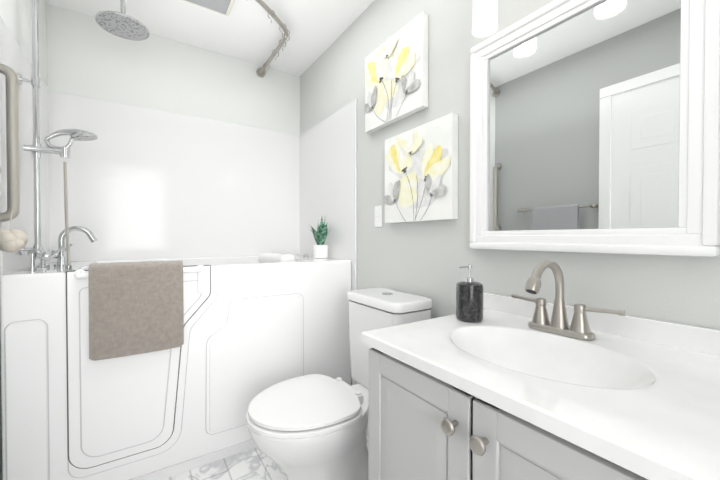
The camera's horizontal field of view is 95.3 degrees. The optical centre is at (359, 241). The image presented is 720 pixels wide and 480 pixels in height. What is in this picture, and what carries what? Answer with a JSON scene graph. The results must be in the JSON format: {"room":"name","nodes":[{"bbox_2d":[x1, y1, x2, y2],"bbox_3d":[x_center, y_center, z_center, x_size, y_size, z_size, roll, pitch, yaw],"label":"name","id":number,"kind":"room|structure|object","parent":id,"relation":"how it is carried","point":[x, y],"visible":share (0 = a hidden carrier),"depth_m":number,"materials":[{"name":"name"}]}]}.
{"room":"bathroom","nodes":[
{"label":"bathroom","id":0,"kind":"room"},
{"bbox_2d":[0,0,47,479],"bbox_3d":[-0.865,-0.115,0.409,0.104,2.410,3.600,0,1,-33],"label":"wall","id":1,"kind":"structure","parent":0,"point":[16,15],"depth_m":1.50,"materials":[{"name":"white paint"}]},
{"bbox_2d":[0,63,27,252],"bbox_3d":[-1.268,-0.311,1.189,0.091,0.700,0.114,0,1,-33],"label":"grab rail","id":2,"kind":"object","parent":1,"relation":"attached to","point":[13,240],"visible":0.98,"depth_m":1.20,"materials":[{"name":"silver metal"}]},
{"bbox_2d":[0,16,49,417],"bbox_3d":[-1.545,0.114,1.538,0.008,1.925,0.758,0,1,-33],"label":"wall","id":3,"kind":"structure","parent":1,"relation":"attached to","point":[13,56],"depth_m":1.46,"materials":[{"name":"white"}]},
{"bbox_2d":[17,0,149,270],"bbox_3d":[-1.235,-0.559,1.497,0.472,1.350,0.286,0,1,-33],"label":"shower fixture","id":4,"kind":"object","parent":3,"relation":"attached to","point":[121,24],"visible":1,"depth_m":1.43,"materials":[{"name":"silver metal"}]},
{"bbox_2d":[47,4,299,135],"bbox_3d":[-1.154,-0.138,2.316,1.724,2.410,0.100,0,1,-33],"label":"wall","id":5,"kind":"structure","parent":0,"point":[88,56],"depth_m":2.16,"materials":[{"name":"white paint"}]},
{"bbox_2d":[48,90,299,261],"bbox_3d":[-1.124,-0.345,2.268,1.522,1.025,0.006,0,1,-33],"label":"wall","id":6,"kind":"structure","parent":5,"relation":"attached to","point":[145,183],"depth_m":2.17,"materials":[{"name":"white"}]},
{"bbox_2d":[246,0,289,77],"bbox_3d":[-0.994,-1.268,1.800,1.237,0.089,0.911,0,1,-33],"label":"curtain rod","id":7,"kind":"object","parent":5,"relation":"attached to","point":[261,72],"visible":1,"depth_m":2.05,"materials":[{"name":"silver metal"}]},
{"bbox_2d":[45,0,373,76],"bbox_3d":[-0.189,-1.375,0.840,1.724,0.100,3.600,0,1,-33],"label":"ceiling","id":8,"kind":"structure","parent":0,"point":[247,30],"depth_m":2.01,"materials":[{"name":"white paint"}]},
{"bbox_2d":[182,0,234,15],"bbox_3d":[-0.814,-1.309,1.728,0.271,0.054,0.191,0,1,-33],"label":"fan","id":9,"kind":"object","parent":8,"relation":"attached to","point":[223,7],"visible":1,"depth_m":1.78,"materials":[{"name":"beige"}]},
{"bbox_2d":[163,435,367,479],"bbox_3d":[-0.189,1.135,0.871,1.724,0.100,3.600,0,1,-33],"label":"floor","id":10,"kind":"structure","parent":0,"point":[255,463],"depth_m":1.54,"materials":[{"name":"tile"}]},
{"bbox_2d":[0,252,350,479],"bbox_3d":[-0.880,0.576,1.910,1.500,0.992,0.874,0,1,-33],"label":"tub","id":11,"kind":"object","parent":10,"relation":"on","point":[254,326],"visible":0.94,"depth_m":1.47,"materials":[{"name":"white plastic"}]},
{"bbox_2d":[88,260,183,360],"bbox_3d":[-0.920,0.271,1.368,0.320,0.377,0.076,0,1,-33],"label":"towel","id":12,"kind":"object","parent":11,"relation":"on","point":[135,308],"visible":1,"depth_m":1.33,"materials":[{"name":"beige fabric"}]},
{"bbox_2d":[311,215,330,257],"bbox_3d":[-0.258,-0.035,2.195,0.200,0.285,0.165,0,1,-33],"label":"potted snake plant","id":13,"kind":"object","parent":11,"relation":"on","point":[320,248],"visible":0.94,"depth_m":2.17,"materials":[{"name":"green plant"}]},
{"bbox_2d":[246,288,432,479],"bbox_3d":[-0.089,0.658,1.374,0.744,0.840,0.410,0,1,-33],"label":"toilet","id":14,"kind":"object","parent":10,"relation":"on","point":[310,427],"visible":0.83,"depth_m":1.25,"materials":[{"name":"white ceramic"}]},
{"bbox_2d":[361,292,719,479],"bbox_3d":[0.445,0.641,0.747,0.589,0.890,0.824,0,1,-33],"label":"bathroom vanity","id":15,"kind":"object","parent":10,"relation":"on","point":[502,390],"visible":0.96,"depth_m":0.66,"materials":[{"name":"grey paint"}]},
{"bbox_2d":[456,264,483,321],"bbox_3d":[0.347,0.159,1.039,0.083,0.175,0.083,0,1,-33],"label":"soap dispenser","id":16,"kind":"object","parent":15,"relation":"on","point":[469,298],"visible":1,"depth_m":1.01,"materials":[{"name":"black stone"}]},
{"bbox_2d":[511,259,624,340],"bbox_3d":[0.493,0.147,0.864,0.183,0.203,0.287,0,1,-33],"label":"faucet","id":17,"kind":"object","parent":15,"relation":"on","point":[579,328],"visible":1,"depth_m":0.87,"materials":[{"name":"silver metal"}]},
{"bbox_2d":[300,0,719,383],"bbox_3d":[0.488,-0.126,1.303,0.100,2.410,3.600,0,1,-33],"label":"wall","id":18,"kind":"structure","parent":0,"point":[427,259],"depth_m":1.38,"materials":[{"name":"grey paint"}]},
{"bbox_2d":[300,99,356,384],"bbox_3d":[-0.258,0.104,2.331,0.014,1.925,0.853,0,1,-33],"label":"wall","id":19,"kind":"structure","parent":18,"relation":"attached to","point":[328,167],"depth_m":2.21,"materials":[{"name":"white"}]},
{"bbox_2d":[374,205,382,226],"bbox_3d":[0.099,-0.139,1.791,0.011,0.116,0.070,0,1,-33],"label":"switch plate","id":20,"kind":"object","parent":18,"relation":"attached to","point":[378,216],"visible":1,"depth_m":1.78,"materials":[{"name":"white plastic"}]},
{"bbox_2d":[365,12,427,133],"bbox_3d":[0.163,-0.815,1.650,0.046,0.416,0.454,0,1,-33],"label":"canvas art","id":21,"kind":"object","parent":18,"relation":"attached to","point":[396,77],"visible":1,"depth_m":1.59,"materials":[{"name":"white fabric"}]},
{"bbox_2d":[384,113,457,222],"bbox_3d":[0.259,-0.307,1.511,0.046,0.428,0.444,0,1,-33],"label":"canvas art","id":22,"kind":"object","parent":18,"relation":"attached to","point":[421,172],"visible":1,"depth_m":1.45,"materials":[{"name":"white fabric"}]},
{"bbox_2d":[472,0,497,37],"bbox_3d":[0.593,-0.843,0.889,0.168,0.295,0.710,0,1,-33],"label":"sconce","id":23,"kind":"object","parent":18,"relation":"attached to","point":[484,13],"visible":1,"depth_m":1.07,"materials":[{"name":"white glass"}]},
{"bbox_2d":[470,0,719,256],"bbox_3d":[0.611,-0.351,0.990,0.034,0.764,0.653,0,1,-33],"label":"framed mirror","id":24,"kind":"object","parent":18,"relation":"attached to","point":[594,126],"visible":1,"depth_m":0.91,"materials":[{"name":"white mirror"}]}
]}

